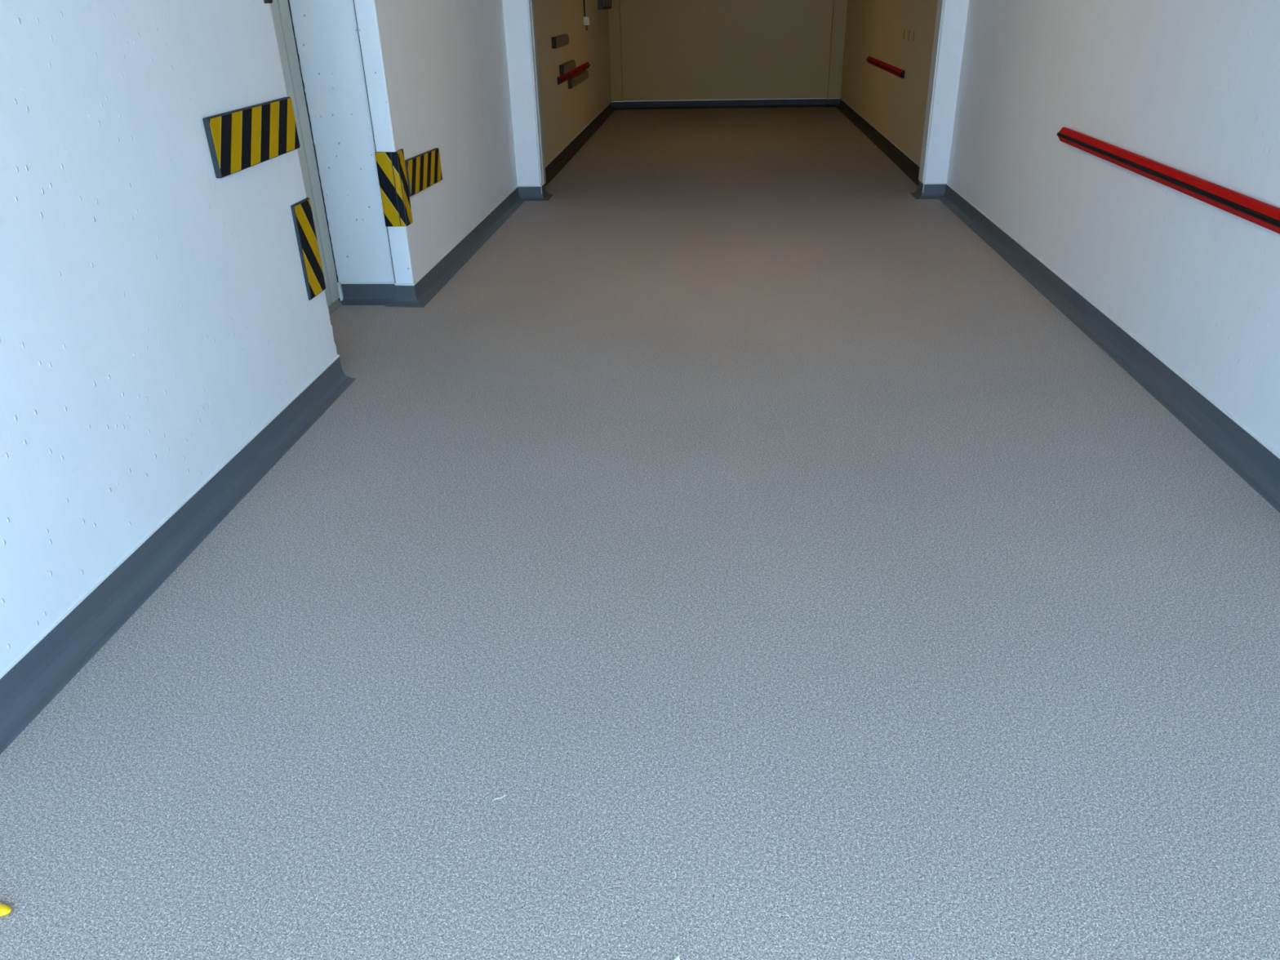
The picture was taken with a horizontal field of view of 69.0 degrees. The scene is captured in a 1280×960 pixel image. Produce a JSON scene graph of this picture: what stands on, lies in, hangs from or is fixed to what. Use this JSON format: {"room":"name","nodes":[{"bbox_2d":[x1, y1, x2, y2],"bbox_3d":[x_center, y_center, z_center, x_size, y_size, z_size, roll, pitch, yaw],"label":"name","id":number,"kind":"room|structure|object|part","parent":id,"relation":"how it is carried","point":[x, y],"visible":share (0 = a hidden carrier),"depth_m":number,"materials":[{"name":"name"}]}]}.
{"room":"industrial corridor","nodes":[
{"label":"industrial corridor","id":0,"kind":"room"},
{"bbox_2d":[0,0,517,672],"bbox_3d":[-1.906,-1.352,2.818,0.920,2.900,10.140,1,27,5],"label":"wall","id":1,"kind":"structure","parent":0,"point":[157,313],"depth_m":2.88,"materials":[{"name":"white paint"}]},
{"bbox_2d":[0,354,355,754],"bbox_3d":[-1.541,0.863,1.563,0.064,0.105,5.936,1,27,5],"label":"baseboard","id":2,"kind":"structure","parent":1,"relation":"attached to","point":[40,675],"depth_m":2.73,"materials":[{"name":"grey plastic"}]},
{"bbox_2d":[202,97,300,177],"bbox_3d":[-1.391,-1.253,3.378,0.020,0.190,0.668,1,28,5],"label":"pad","id":3,"kind":"object","parent":1,"relation":"attached to","point":[239,140],"visible":1,"depth_m":3.31,"materials":[{"name":"plastic"}]},
{"bbox_2d":[263,0,272,3],"bbox_3d":[-1.443,-1.947,3.393,0.128,0.377,0.072,1,27,5],"label":"guard","id":4,"kind":"object","parent":1,"relation":"attached to","point":[264,1],"visible":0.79,"depth_m":3.45,"materials":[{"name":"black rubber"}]},
{"bbox_2d":[290,196,325,300],"bbox_3d":[-1.420,-0.956,3.850,0.128,0.382,0.185,1,27,5],"label":"guard","id":5,"kind":"object","parent":1,"relation":"attached to","point":[301,211],"visible":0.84,"depth_m":3.82,"materials":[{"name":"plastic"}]},
{"bbox_2d":[288,0,340,302],"bbox_3d":[-1.781,-1.948,4.824,0.118,2.106,0.014,1,27,5],"label":"trim","id":6,"kind":"structure","parent":1,"relation":"attached to","point":[339,299],"depth_m":4.89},
{"bbox_2d":[328,299,342,315],"bbox_3d":[-1.735,-0.748,4.763,0.028,0.028,1.130,1,27,5],"label":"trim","id":7,"kind":"structure","parent":1,"relation":"attached to","point":[334,306],"depth_m":5.18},
{"bbox_2d":[374,148,413,226],"bbox_3d":[-1.317,-1.566,4.996,0.122,0.382,0.122,1,27,5],"label":"guard","id":8,"kind":"object","parent":1,"relation":"attached to","point":[391,167],"visible":1,"depth_m":4.95,"materials":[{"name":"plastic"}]},
{"bbox_2d":[404,147,442,196],"bbox_3d":[-1.232,-1.765,5.321,0.018,0.208,0.646,1,27,5],"label":"pad","id":9,"kind":"object","parent":1,"relation":"attached to","point":[424,170],"visible":1,"depth_m":5.27,"materials":[{"name":"plastic"}]},
{"bbox_2d":[337,102,615,307],"bbox_3d":[-0.815,-3.334,9.607,0.662,0.116,10.074,3,28,8],"label":"baseboard","id":10,"kind":"structure","parent":1,"relation":"attached to","point":[420,295],"depth_m":6.04,"materials":[{"name":"grey plastic"}]},
{"bbox_2d":[502,0,546,185],"bbox_3d":[-1.412,-3.720,7.357,1.128,2.900,0.205,1,27,5],"label":"wall","id":11,"kind":"structure","parent":0,"point":[518,15],"depth_m":7.52,"materials":[{"name":"white paint"}]},
{"bbox_2d":[533,0,611,166],"bbox_3d":[-1.201,-5.423,10.631,0.988,2.900,7.184,1,27,5],"label":"wall","id":12,"kind":"structure","parent":0,"point":[566,112],"depth_m":10.07,"materials":[{"name":"paint"}]},
{"bbox_2d":[551,34,568,48],"bbox_3d":[-0.796,-4.411,9.358,0.046,0.100,0.866,1,27,5],"label":"block","id":13,"kind":"object","parent":12,"relation":"attached to","point":[562,40],"visible":1,"depth_m":9.20,"materials":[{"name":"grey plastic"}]},
{"bbox_3d":[-0.829,-4.213,8.978,0.044,0.100,0.007,1,27,5],"label":"plate","id":14,"kind":"part","parent":13,"relation":"part of","materials":[{"name":"grey metal"}]},
{"bbox_2d":[559,59,575,75],"bbox_3d":[-0.759,-4.355,9.825,0.046,0.094,0.886,1,27,5],"label":"block","id":15,"kind":"object","parent":12,"relation":"attached to","point":[565,68],"visible":1,"depth_m":9.67,"materials":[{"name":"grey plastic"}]},
{"bbox_3d":[-0.794,-4.152,9.437,0.044,0.094,0.007,1,27,5],"label":"plate","id":16,"kind":"part","parent":15,"relation":"part of","materials":[{"name":"grey metal"}]},
{"bbox_2d":[556,62,590,84],"bbox_3d":[-0.719,-4.538,10.365,0.038,0.072,2.372,1,27,5],"label":"rail","id":17,"kind":"object","parent":12,"relation":"attached to","point":[562,78],"visible":1,"depth_m":10.13,"materials":[{"name":"red plastic"}]},
{"bbox_2d":[567,70,588,88],"bbox_3d":[-0.694,-4.566,10.603,0.049,0.088,1.426,1,27,5],"label":"block","id":18,"kind":"object","parent":12,"relation":"attached to","point":[575,80],"visible":0.96,"depth_m":10.41,"materials":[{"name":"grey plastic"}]},
{"bbox_3d":[-0.750,-4.239,9.976,0.044,0.088,0.007,1,27,5],"label":"plate","id":19,"kind":"part","parent":18,"relation":"part of","materials":[{"name":"grey metal"}]},
{"bbox_2d":[545,101,611,167],"bbox_3d":[-0.687,-4.141,11.043,0.006,0.011,6.783,1,27,5],"label":"trim","id":20,"kind":"structure","parent":12,"relation":"attached to","point":[611,101],"depth_m":10.71,"materials":[{"name":"white plastic"}]},
{"bbox_2d":[583,0,590,30],"bbox_3d":[-0.643,-5.891,10.887,0.070,1.144,0.085,1,27,5],"label":"box","id":21,"kind":"object","parent":12,"relation":"attached to","point":[586,20],"visible":1,"depth_m":11.06,"materials":[{"name":"beige plastic"}]},
{"bbox_2d":[597,0,611,9],"bbox_3d":[-0.483,-6.721,12.683,0.084,0.550,1.050,1,27,5],"label":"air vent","id":22,"kind":"object","parent":12,"relation":"in","point":[602,4],"visible":1,"depth_m":12.37,"materials":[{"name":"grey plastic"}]},
{"bbox_2d":[0,106,1279,959],"bbox_3d":[0.542,-1.654,6.583,6.400,0.150,17.550,1,27,5],"label":"floor","id":23,"kind":"structure","parent":0,"point":[793,577],"depth_m":2.42,"materials":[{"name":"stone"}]},
{"bbox_2d":[0,902,11,915],"bbox_3d":[-1.245,0.806,1.754,0.130,0.014,0.042,1,27,5],"label":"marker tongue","id":24,"kind":"object","parent":23,"relation":"on","point":[5,909],"visible":1,"depth_m":1.74,"materials":[{"name":"yellow plastic"}]},
{"bbox_2d":[608,0,847,105],"bbox_3d":[1.237,-6.927,13.403,3.396,2.900,0.525,1,27,5],"label":"wall","id":25,"kind":"structure","parent":0,"point":[660,50],"depth_m":13.56,"materials":[{"name":"paint"}]},
{"bbox_2d":[612,98,839,110],"bbox_3d":[1.255,-5.595,13.869,3.379,0.105,0.084,2,28,7],"label":"baseboard","id":26,"kind":"structure","parent":25,"relation":"attached to","point":[798,102],"depth_m":13.89,"materials":[{"name":"plastic"}]},
{"bbox_2d":[612,97,839,102],"bbox_3d":[1.256,-5.656,13.861,3.379,0.011,0.042,2,28,7],"label":"trim","id":27,"kind":"structure","parent":25,"relation":"attached to","point":[795,98],"depth_m":13.87,"materials":[{"name":"white plastic"}]},
{"bbox_2d":[840,0,937,165],"bbox_3d":[3.030,-5.345,10.257,0.716,2.900,7.274,1,27,5],"label":"wall","id":28,"kind":"structure","parent":0,"point":[895,105],"depth_m":9.62,"materials":[{"name":"paint"}]},
{"bbox_2d":[836,97,919,186],"bbox_3d":[2.655,-3.992,10.704,0.064,0.105,6.733,1,27,5],"label":"baseboard","id":29,"kind":"structure","parent":28,"relation":"attached to","point":[895,154],"depth_m":9.94,"materials":[{"name":"plastic"}]},
{"bbox_2d":[866,56,905,78],"bbox_3d":[2.620,-4.451,10.022,0.038,0.072,2.372,1,27,5],"label":"rail","id":30,"kind":"object","parent":28,"relation":"attached to","point":[892,69],"visible":1,"depth_m":9.77,"materials":[{"name":"red plastic"}]},
{"bbox_2d":[918,0,968,183],"bbox_3d":[2.680,-3.621,6.950,0.848,2.900,0.215,1,27,5],"label":"wall","id":31,"kind":"structure","parent":0,"point":[951,15],"depth_m":7.20,"materials":[{"name":"white paint"}]},
{"bbox_2d":[946,0,1279,453],"bbox_3d":[2.385,-1.272,2.435,0.663,2.900,10.040,1,27,5],"label":"wall","id":32,"kind":"structure","parent":0,"point":[1192,87],"depth_m":4.01,"materials":[{"name":"white paint"}]},
{"bbox_2d":[911,181,1279,512],"bbox_3d":[1.990,-0.074,3.183,0.241,0.105,10.201,1,27,4],"label":"baseboard","id":33,"kind":"structure","parent":32,"relation":"attached to","point":[1252,461],"depth_m":4.02,"materials":[{"name":"grey plastic"}]},
{"bbox_2d":[1057,127,1279,234],"bbox_3d":[2.157,-1.299,3.918,0.039,0.072,2.372,1,27,4],"label":"rail","id":34,"kind":"object","parent":32,"relation":"attached to","point":[1264,215],"visible":1,"depth_m":3.65,"materials":[{"name":"red plastic"}]},
{"bbox_3d":[-1.822,-2.974,3.605,0.920,0.750,1.240,1,27,5],"label":"wall","id":35,"kind":"structure","parent":0,"visible":0},
{"bbox_2d":[270,0,339,306],"bbox_3d":[-1.828,-1.697,4.283,0.116,2.140,1.182,1,27,5],"label":"door","id":36,"kind":"structure","parent":35,"relation":"in","point":[281,15],"depth_m":4.80,"materials":[{"name":"beige paint"}]}
]}

